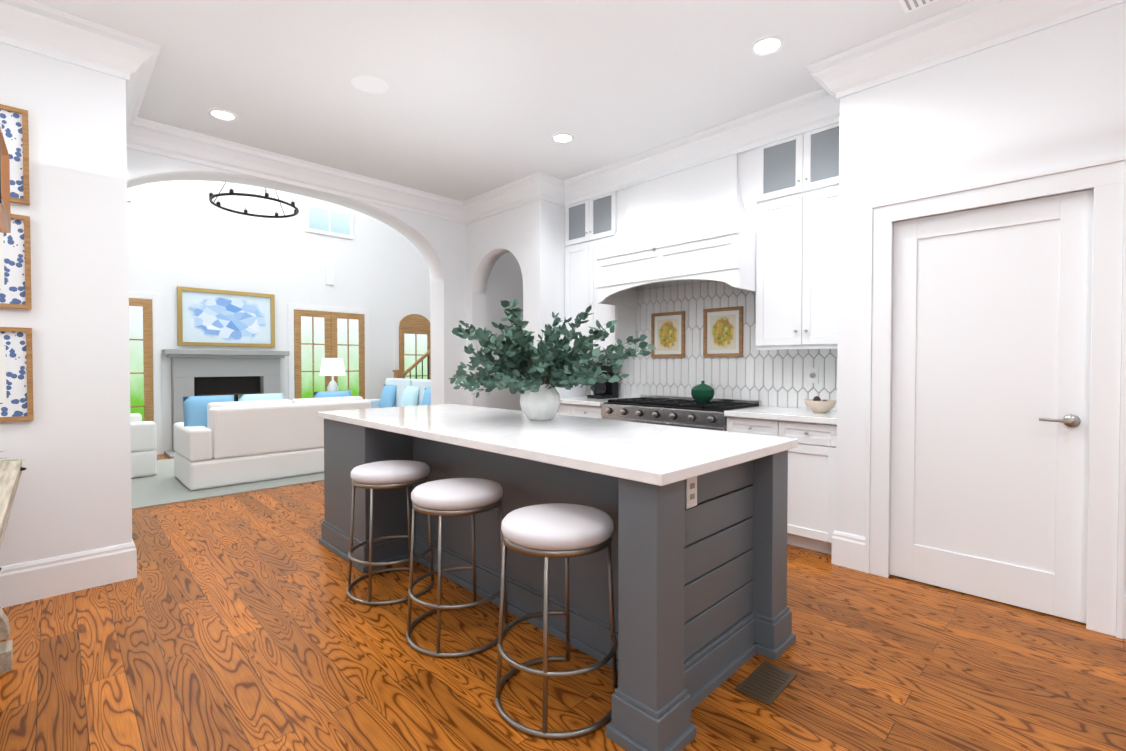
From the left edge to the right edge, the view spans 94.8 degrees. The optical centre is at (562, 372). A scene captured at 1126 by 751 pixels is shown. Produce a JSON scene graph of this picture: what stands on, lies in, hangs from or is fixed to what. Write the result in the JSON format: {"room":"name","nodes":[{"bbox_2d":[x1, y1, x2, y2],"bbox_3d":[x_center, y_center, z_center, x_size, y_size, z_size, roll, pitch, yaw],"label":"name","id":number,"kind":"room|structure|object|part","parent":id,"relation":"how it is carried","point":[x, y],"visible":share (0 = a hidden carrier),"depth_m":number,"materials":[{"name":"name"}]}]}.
{"room":"kitchen","nodes":[
{"label":"kitchen","id":0,"kind":"room"},
{"bbox_2d":[0,43,131,566],"bbox_3d":[-4.185,-0.336,2.291,3.380,3.130,1.266,-1,1,-45],"label":"wall","id":1,"kind":"structure","parent":0,"point":[69,445],"depth_m":2.85,"materials":[{"name":"white paint"}]},
{"bbox_2d":[127,180,429,453],"bbox_3d":[-5.269,-1.664,7.723,8.900,5.600,0.200,-1,1,-45],"label":"wall","id":2,"kind":"structure","parent":0,"point":[184,233],"depth_m":8.16,"materials":[{"name":"white paint"}]},
{"bbox_2d":[127,187,130,201],"bbox_3d":[-6.122,-2.547,6.707,0.800,0.480,0.025,-1,1,-45],"label":"transom","id":3,"kind":"object","parent":2,"relation":"attached to","point":[128,194],"visible":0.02,"depth_m":6.97,"materials":[{"name":"white paint"}]},
{"bbox_2d":[129,291,161,454],"bbox_3d":[-6.101,0.028,6.765,1.350,2.250,0.035,-1,1,-45],"label":"window","id":4,"kind":"structure","parent":2,"relation":"in","point":[145,355],"depth_m":7.11,"materials":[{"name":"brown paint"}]},
{"bbox_2d":[177,286,274,347],"bbox_3d":[-5.037,-0.815,7.794,1.250,0.840,0.045,-1,1,-45],"label":"framed picture","id":5,"kind":"object","parent":2,"relation":"attached to","point":[213,317],"visible":0.98,"depth_m":7.76,"materials":[{"name":"blue paper"}]},
{"bbox_2d":[304,202,352,238],"bbox_3d":[-3.980,-2.583,8.821,0.800,0.480,0.025,-1,1,-45],"label":"window","id":6,"kind":"structure","parent":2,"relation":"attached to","point":[326,220],"depth_m":8.80,"materials":[{"name":"white paint"}]},
{"bbox_2d":[288,303,369,400],"bbox_3d":[-3.973,-0.009,8.865,1.350,2.250,0.035,-1,1,-45],"label":"window","id":7,"kind":"structure","parent":2,"relation":"in","point":[316,334],"depth_m":8.78,"materials":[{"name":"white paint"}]},
{"bbox_2d":[326,267,333,284],"bbox_3d":[-3.982,-1.653,8.839,0.140,0.300,0.019,-1,1,-45],"label":"wall speaker","id":8,"kind":"object","parent":2,"relation":"attached to","point":[329,275],"visible":1,"depth_m":8.83,"materials":[{"name":"white paint"}]},
{"bbox_2d":[394,314,430,379],"bbox_3d":[-2.838,-0.018,9.986,0.880,2.230,0.035,-1,1,-45],"label":"window","id":9,"kind":"structure","parent":2,"relation":"in","point":[412,347],"depth_m":9.93,"materials":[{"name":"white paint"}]},
{"bbox_2d":[127,148,522,410],"bbox_3d":[-2.735,-1.614,4.801,9.000,5.600,0.300,-1,1,-45],"label":"wall","id":10,"kind":"structure","parent":0,"point":[439,244],"depth_m":6.00,"materials":[{"name":"white paint"}]},
{"bbox_2d":[127,121,467,223],"bbox_3d":[-2.235,-1.846,4.975,3.200,0.201,0.151,-1,1,-45],"label":"crown molding","id":11,"kind":"structure","parent":10,"relation":"attached to","point":[165,140],"depth_m":4.71,"materials":[{"name":"white paint"}]},
{"bbox_2d":[33,0,971,201],"bbox_3d":[-0.203,-1.945,0.522,10.600,0.150,9.340,-1,1,-45],"label":"ceiling","id":12,"kind":"structure","parent":0,"point":[477,98],"depth_m":3.31,"materials":[{"name":"white paint"}]},
{"bbox_2d":[0,127,10,232],"bbox_3d":[-2.056,-1.199,1.544,0.524,1.376,0.524,-1,1,-45],"label":"pendant lantern","id":13,"kind":"object","parent":12,"relation":"hanging from","point":[5,220],"visible":1,"depth_m":1.89,"materials":[{"name":"wood"}]},
{"bbox_2d":[0,0,160,87],"bbox_3d":[-3.652,-1.792,1.834,3.531,0.201,0.151,-1,1,-45],"label":"crown molding","id":14,"kind":"structure","parent":12,"relation":"attached to","point":[28,25],"depth_m":2.82,"materials":[{"name":"white paint"}]},
{"bbox_2d":[126,84,151,143],"bbox_3d":[-2.878,-1.820,3.455,0.151,0.201,1.050,-1,1,-45],"label":"crown molding","id":15,"kind":"structure","parent":12,"relation":"attached to","point":[136,127],"depth_m":3.82,"materials":[{"name":"white paint"}]},
{"bbox_2d":[208,109,237,120],"bbox_3d":[-2.540,-1.922,3.865,0.186,0.009,0.186,-1,1,-45],"label":"recessed light","id":16,"kind":"object","parent":12,"relation":"in","point":[224,115],"visible":1,"depth_m":3.85,"materials":[{"name":"white paint"}]},
{"bbox_2d":[350,74,388,93],"bbox_3d":[-1.287,-1.916,3.443,0.240,0.007,0.240,-1,1,-45],"label":"ceiling speaker","id":17,"kind":"object","parent":12,"relation":"attached to","point":[368,84],"visible":1,"depth_m":3.44,"materials":[{"name":"white paint"}]},
{"bbox_2d":[552,133,573,142],"bbox_3d":[-0.002,-1.929,4.262,0.186,0.009,0.186,-1,1,-45],"label":"recessed light","id":18,"kind":"object","parent":12,"relation":"in","point":[562,137],"visible":1,"depth_m":4.25,"materials":[{"name":"white paint"}]},
{"bbox_2d":[750,36,783,55],"bbox_3d":[1.192,-1.908,3.024,0.186,0.009,0.186,-1,1,-45],"label":"recessed light","id":19,"kind":"object","parent":12,"relation":"in","point":[763,46],"visible":1,"depth_m":3.02,"materials":[{"name":"white paint"}]},
{"bbox_2d":[899,0,936,13],"bbox_3d":[1.843,-1.900,2.571,0.190,0.010,0.280,-1,1,-45],"label":"ceiling vent","id":20,"kind":"object","parent":12,"relation":"in","point":[909,5],"visible":1,"depth_m":2.66,"materials":[{"name":"white metal"}]},
{"bbox_2d":[466,199,554,406],"bbox_3d":[-0.618,-0.396,5.781,0.200,3.130,1.310,-1,1,-45],"label":"wall","id":21,"kind":"structure","parent":0,"point":[524,235],"depth_m":5.45,"materials":[{"name":"white paint"}]},
{"bbox_2d":[464,172,555,223],"bbox_3d":[-0.620,-1.856,5.522,0.171,0.201,1.281,-1,1,-45],"label":"crown molding","id":22,"kind":"structure","parent":21,"relation":"attached to","point":[539,185],"depth_m":5.42,"materials":[{"name":"white paint"}]},
{"bbox_2d":[565,191,635,352],"bbox_3d":[0.365,-0.998,5.329,0.351,1.600,0.694,-1,1,-45],"label":"upper cabinet","id":23,"kind":"object","parent":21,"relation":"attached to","point":[590,228],"visible":0.46,"depth_m":5.21,"materials":[{"name":"white paint"}]},
{"bbox_2d":[0,454,1125,750],"bbox_3d":[-1.453,1.285,1.986,11.800,0.100,14.100,-1,1,-45],"label":"floor","id":24,"kind":"structure","parent":0,"point":[238,622],"depth_m":2.17,"materials":[{"name":"brown wood"}]},
{"bbox_2d":[0,459,25,673],"bbox_3d":[-2.350,0.850,1.535,1.020,0.785,2.170,-1,1,-45],"label":"dining table","id":25,"kind":"object","parent":24,"relation":"on","point":[10,473],"visible":1,"depth_m":2.13,"materials":[{"name":"brown wood"}]},
{"bbox_2d":[0,539,136,607],"bbox_3d":[-3.746,1.132,1.884,3.398,0.210,0.018,-1,1,-45],"label":"baseboard","id":26,"kind":"structure","parent":24,"relation":"on","point":[21,583],"depth_m":2.86,"materials":[{"name":"white paint"}]},
{"bbox_2d":[162,349,289,458],"bbox_3d":[-4.877,0.403,7.618,1.560,1.470,0.550,-1,1,-45],"label":"fireplace","id":27,"kind":"object","parent":24,"relation":"on","point":[198,372],"visible":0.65,"depth_m":7.61,"materials":[{"name":"white paint"}]},
{"bbox_2d":[198,393,262,395],"bbox_3d":[-4.896,0.700,7.642,0.820,0.785,0.015,-1,1,-45],"label":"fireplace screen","id":28,"kind":"object","parent":27,"relation":"on","point":[234,394],"visible":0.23,"depth_m":7.63,"materials":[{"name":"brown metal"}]},
{"bbox_2d":[131,458,323,509],"bbox_3d":[-3.687,1.152,6.453,4.700,0.012,2.700,-1,1,-45],"label":"living room rug","id":29,"kind":"object","parent":24,"relation":"on","point":[164,485],"visible":0.11,"depth_m":5.26,"materials":[{"name":"grey carpet"}]},
{"bbox_2d":[130,413,156,477],"bbox_3d":[-5.411,0.739,6.008,0.930,0.827,1.500,-1,1,-45],"label":"sofa","id":30,"kind":"object","parent":29,"relation":"on","point":[143,451],"visible":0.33,"depth_m":5.73,"materials":[{"name":"white fabric"}]},
{"bbox_2d":[174,391,370,490],"bbox_3d":[-3.264,0.693,6.124,2.050,0.914,0.950,-1,1,-45],"label":"sofa","id":31,"kind":"object","parent":29,"relation":"on","point":[223,440],"visible":0.77,"depth_m":5.50,"materials":[{"name":"white fabric"}]},
{"bbox_2d":[183,395,233,426],"bbox_3d":[-3.777,0.474,5.537,0.460,0.460,0.140,-1,-7,-45],"label":"pillow","id":32,"kind":"object","parent":31,"relation":"on","point":[194,407],"depth_m":5.43,"materials":[{"name":"blue fabric"}]},
{"bbox_2d":[238,393,283,400],"bbox_3d":[-3.422,0.468,5.888,0.460,0.460,0.140,-1,-7,-45],"label":"pillow","id":33,"kind":"object","parent":31,"relation":"on","point":[272,396],"depth_m":5.87,"materials":[{"name":"teal fabric"}]},
{"bbox_2d":[314,391,351,397],"bbox_3d":[-2.852,0.458,6.450,0.460,0.460,0.140,-1,-7,-45],"label":"pillow","id":34,"kind":"object","parent":31,"relation":"on","point":[325,394],"depth_m":6.43,"materials":[{"name":"blue fabric"}]},
{"bbox_2d":[363,378,430,407],"bbox_3d":[-2.335,0.610,7.708,0.900,1.027,2.100,-1,1,-45],"label":"sofa","id":35,"kind":"object","parent":29,"relation":"on","point":[399,392],"visible":0.27,"depth_m":7.82,"materials":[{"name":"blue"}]},
{"bbox_2d":[380,385,396,407],"bbox_3d":[-2.770,0.408,8.188,0.440,0.440,0.140,1,-10,45],"label":"pillow","id":36,"kind":"object","parent":35,"relation":"on","point":[388,398],"depth_m":8.08,"materials":[{"name":"blue fabric"}]},
{"bbox_2d":[401,386,418,406],"bbox_3d":[-2.279,0.417,7.690,0.440,0.440,0.140,1,-10,45],"label":"pillow","id":37,"kind":"object","parent":35,"relation":"on","point":[410,397],"depth_m":7.60,"materials":[{"name":"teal fabric"}]},
{"bbox_2d":[421,388,430,404],"bbox_3d":[-1.857,0.424,7.263,0.440,0.440,0.140,1,-10,45],"label":"pillow","id":38,"kind":"object","parent":35,"relation":"on","point":[426,400],"depth_m":7.25,"materials":[{"name":"blue fabric"}]},
{"bbox_3d":[-3.745,0.797,8.428,0.520,0.627,0.520,-1,1,-45],"label":"side table","id":39,"kind":"object","parent":29,"relation":"on","visible":0},
{"bbox_2d":[319,358,345,390],"bbox_3d":[-3.745,0.123,8.416,0.400,0.720,0.400,-1,1,-45],"label":"table lamp","id":40,"kind":"object","parent":39,"relation":"on","point":[332,367],"visible":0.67,"depth_m":8.29,"materials":[{"name":"white"}]},
{"bbox_2d":[346,460,434,604],"bbox_3d":[-0.985,0.867,2.932,0.452,0.699,0.477,-1,1,-45],"label":"stool","id":41,"kind":"object","parent":24,"relation":"on","point":[388,474],"visible":0.96,"depth_m":2.81,"materials":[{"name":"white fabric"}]},
{"bbox_2d":[393,349,430,378],"bbox_3d":[-2.645,0.139,9.854,1.215,1.920,0.120,-1,1,-45],"label":"stair rail","id":42,"kind":"object","parent":24,"relation":"on","point":[397,374],"visible":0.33,"depth_m":9.68,"materials":[{"name":"brown wood"}]},
{"bbox_2d":[406,478,508,657],"bbox_3d":[-0.508,0.875,2.448,0.452,0.699,0.477,-1,1,-45],"label":"stool","id":43,"kind":"object","parent":24,"relation":"on","point":[472,497],"visible":0.92,"depth_m":2.32,"materials":[{"name":"white fabric"}]},
{"bbox_2d":[495,503,617,738],"bbox_3d":[-0.030,0.884,1.964,0.452,0.699,0.477,-1,1,-45],"label":"stool","id":44,"kind":"object","parent":24,"relation":"on","point":[556,530],"visible":0.98,"depth_m":1.84,"materials":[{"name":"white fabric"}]},
{"bbox_2d":[319,419,795,750],"bbox_3d":[-0.332,0.772,3.002,1.075,0.890,2.885,-1,1,-45],"label":"kitchen island","id":45,"kind":"object","parent":24,"relation":"on","point":[702,611],"visible":0.77,"depth_m":2.25,"materials":[{"name":"grey wood"}]},
{"bbox_2d":[318,404,797,485],"bbox_3d":[-0.332,0.305,2.991,1.068,0.040,2.890,-1,1,-45],"label":"island countertop","id":46,"kind":"structure","parent":45,"relation":"on","point":[658,455],"depth_m":2.33,"materials":[{"name":"white stone"}]},
{"bbox_2d":[449,298,655,420],"bbox_3d":[-0.132,-0.064,3.096,1.155,0.693,1.396,-1,1,-45],"label":"potted plant","id":47,"kind":"object","parent":46,"relation":"on","point":[524,366],"visible":1,"depth_m":2.99,"materials":[{"name":"green plant"}]},
{"bbox_2d":[686,476,696,508],"bbox_3d":[0.480,0.443,1.928,0.070,0.115,0.007,-1,1,-45],"label":"outlet","id":48,"kind":"object","parent":45,"relation":"attached to","point":[691,492],"visible":0.85,"depth_m":1.92,"materials":[{"name":"white plastic"}]},
{"bbox_2d":[556,403,602,418],"bbox_3d":[0.290,0.740,5.226,0.644,0.878,0.779,-1,1,-45],"label":"base cabinet","id":49,"kind":"object","parent":24,"relation":"on","point":[580,410],"visible":0.17,"depth_m":4.94,"materials":[{"name":"white paint"}]},
{"bbox_2d":[560,395,624,405],"bbox_3d":[0.290,0.278,5.218,0.645,0.040,0.780,-1,1,-45],"label":"countertop","id":50,"kind":"structure","parent":49,"relation":"on","point":[581,400],"depth_m":5.00,"materials":[{"name":"white stone"}]},
{"bbox_2d":[587,363,618,398],"bbox_3d":[0.394,0.076,5.264,0.296,0.360,0.200,-1,1,-45],"label":"coffee maker","id":51,"kind":"object","parent":50,"relation":"on","point":[606,390],"visible":0.42,"depth_m":5.20,"materials":[{"name":"black metal"}]},
{"bbox_2d":[601,394,761,430],"bbox_3d":[0.975,0.709,4.492,0.695,0.965,1.216,-1,1,-45],"label":"range","id":52,"kind":"object","parent":24,"relation":"on","point":[683,411],"visible":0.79,"depth_m":4.29,"materials":[{"name":"silver metal"}]},
{"bbox_2d":[691,381,714,402],"bbox_3d":[1.186,0.158,4.389,0.200,0.185,0.200,-1,1,-45],"label":"tureen","id":53,"kind":"object","parent":52,"relation":"on","point":[702,392],"visible":1,"depth_m":4.32,"materials":[{"name":"green ceramic"}]},
{"bbox_2d":[735,661,796,705],"bbox_3d":[0.811,1.229,2.058,0.265,0.009,0.135,-1,1,-45],"label":"floor vent","id":54,"kind":"object","parent":24,"relation":"in","point":[766,683],"visible":1,"depth_m":2.04,"materials":[{"name":"brown metal"}]},
{"bbox_2d":[727,416,836,554],"bbox_3d":[1.699,0.765,3.799,0.644,0.878,0.779,-1,1,-45],"label":"base cabinet","id":55,"kind":"object","parent":24,"relation":"on","point":[811,515],"visible":0.48,"depth_m":3.46,"materials":[{"name":"white paint"}]},
{"bbox_2d":[724,406,836,424],"bbox_3d":[1.699,0.303,3.791,0.645,0.040,0.780,-1,1,-45],"label":"countertop","id":56,"kind":"structure","parent":55,"relation":"on","point":[790,414],"depth_m":3.63,"materials":[{"name":"white stone"}]},
{"bbox_2d":[804,396,836,412],"bbox_3d":[1.840,0.225,3.700,0.210,0.116,0.210,-1,1,-45],"label":"fruit bowl","id":57,"kind":"object","parent":56,"relation":"on","point":[816,404],"visible":1,"depth_m":3.64,"materials":[{"name":"beige ceramic"}]},
{"bbox_2d":[555,204,585,396],"bbox_3d":[0.490,-0.401,6.096,1.820,3.130,0.200,-1,1,-45],"label":"wall","id":58,"kind":"structure","parent":0,"point":[560,246],"depth_m":5.44,"materials":[{"name":"white paint"}]},
{"bbox_2d":[836,2,1125,592],"bbox_3d":[3.362,-0.326,1.750,0.200,3.130,4.440,-1,1,-45],"label":"wall","id":59,"kind":"structure","parent":0,"point":[1054,97],"depth_m":2.82,"materials":[{"name":"white paint"}]},
{"bbox_2d":[800,0,1125,111],"bbox_3d":[3.191,-1.789,1.662,0.171,0.201,4.591,-1,1,-45],"label":"crown molding","id":60,"kind":"structure","parent":59,"relation":"attached to","point":[962,30],"depth_m":2.82,"materials":[{"name":"white paint"}]},
{"bbox_2d":[890,189,1093,622],"bbox_3d":[2.240,0.164,2.777,0.104,2.098,0.831,-1,1,-45],"label":"door","id":61,"kind":"structure","parent":59,"relation":"in","point":[991,335],"depth_m":2.75,"materials":[{"name":"white paint"}]},
{"bbox_3d":[2.443,0.272,2.546,0.064,0.136,0.146,-1,1,-45],"label":"door handle","id":62,"kind":"part","parent":61,"relation":"part of","materials":[{"name":"silver metal"}]},
{"bbox_2d":[865,155,1125,638],"bbox_3d":[2.288,0.109,2.824,0.230,2.222,1.065,-1,1,-45],"label":"door frame","id":63,"kind":"structure","parent":59,"relation":"attached to","point":[1105,179],"depth_m":2.45,"materials":[{"name":"white paint"}]},
{"bbox_2d":[1123,592,1125,638],"bbox_3d":[3.720,1.142,1.258,0.018,0.210,3.200,-1,1,-45],"label":"baseboard","id":64,"kind":"structure","parent":59,"relation":"attached to","point":[1124,624],"depth_m":2.39,"materials":[{"name":"white paint"}]},
{"bbox_3d":[1.284,-0.378,4.779,0.140,3.130,2.790,-1,1,-45],"label":"wall","id":65,"kind":"structure","parent":0,"visible":0},
{"bbox_2d":[596,148,756,307],"bbox_3d":[1.003,-1.216,4.487,0.620,1.155,1.390,-1,1,-45],"label":"range hood","id":66,"kind":"object","parent":65,"relation":"attached to","point":[695,225],"visible":0.96,"depth_m":4.26,"materials":[{"name":"white paint"}]},
{"bbox_2d":[548,96,839,206],"bbox_3d":[0.934,-1.837,4.408,0.175,0.201,2.790,-1,1,-45],"label":"crown molding","id":67,"kind":"structure","parent":65,"relation":"attached to","point":[789,118],"depth_m":4.22,"materials":[{"name":"white paint"}]},
{"bbox_2d":[586,281,836,409],"bbox_3d":[1.230,-0.268,4.727,0.012,1.190,2.788,-1,1,-45],"label":"tile backsplash","id":68,"kind":"structure","parent":65,"relation":"attached to","point":[776,378],"depth_m":4.56,"materials":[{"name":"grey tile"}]},
{"bbox_2d":[651,311,684,357],"bbox_3d":[0.999,-0.361,4.933,0.022,0.430,0.370,-1,1,-45],"label":"picture","id":69,"kind":"object","parent":68,"relation":"attached to","point":[667,334],"visible":0.98,"depth_m":4.93,"materials":[{"name":"paper"}]},
{"bbox_2d":[657,318,678,350],"bbox_3d":[0.999,-0.361,4.933,0.002,0.300,0.240,-1,1,-45],"label":"art","id":70,"kind":"object","parent":69,"relation":"attached to","point":[667,328],"depth_m":4.93},
{"bbox_2d":[703,306,742,356],"bbox_3d":[1.398,-0.354,4.529,0.022,0.430,0.370,-1,1,-45],"label":"picture","id":71,"kind":"object","parent":68,"relation":"attached to","point":[722,332],"visible":1,"depth_m":4.52,"materials":[{"name":"paper"}]},
{"bbox_2d":[710,314,735,349],"bbox_3d":[1.398,-0.354,4.529,0.002,0.300,0.240,-1,1,-45],"label":"art","id":72,"kind":"object","parent":71,"relation":"attached to","point":[722,326],"depth_m":4.53},
{"bbox_2d":[808,368,818,382],"bbox_3d":[1.929,0.020,3.996,0.025,0.120,0.080,-1,1,-45],"label":"outlet","id":73,"kind":"object","parent":68,"relation":"attached to","point":[813,375],"visible":1,"depth_m":3.99,"materials":[{"name":"white plastic"}]},
{"bbox_2d":[756,123,838,349],"bbox_3d":[1.833,-0.972,3.842,0.351,1.600,0.694,-1,1,-45],"label":"upper cabinet","id":74,"kind":"object","parent":65,"relation":"attached to","point":[797,242],"visible":0.73,"depth_m":3.76,"materials":[{"name":"white paint"}]},
{"bbox_3d":[-3.896,-4.515,6.283,8.900,0.150,4.110,-1,1,-45],"label":"ceiling","id":75,"kind":"structure","parent":0,"visible":0},
{"bbox_2d":[209,182,298,217],"bbox_3d":[-3.863,-3.260,6.484,0.984,2.365,0.982,-1,1,-45],"label":"ring chandelier","id":76,"kind":"object","parent":75,"relation":"hanging from","point":[293,204],"visible":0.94,"depth_m":6.44,"materials":[{"name":"black metal"}]}
]}

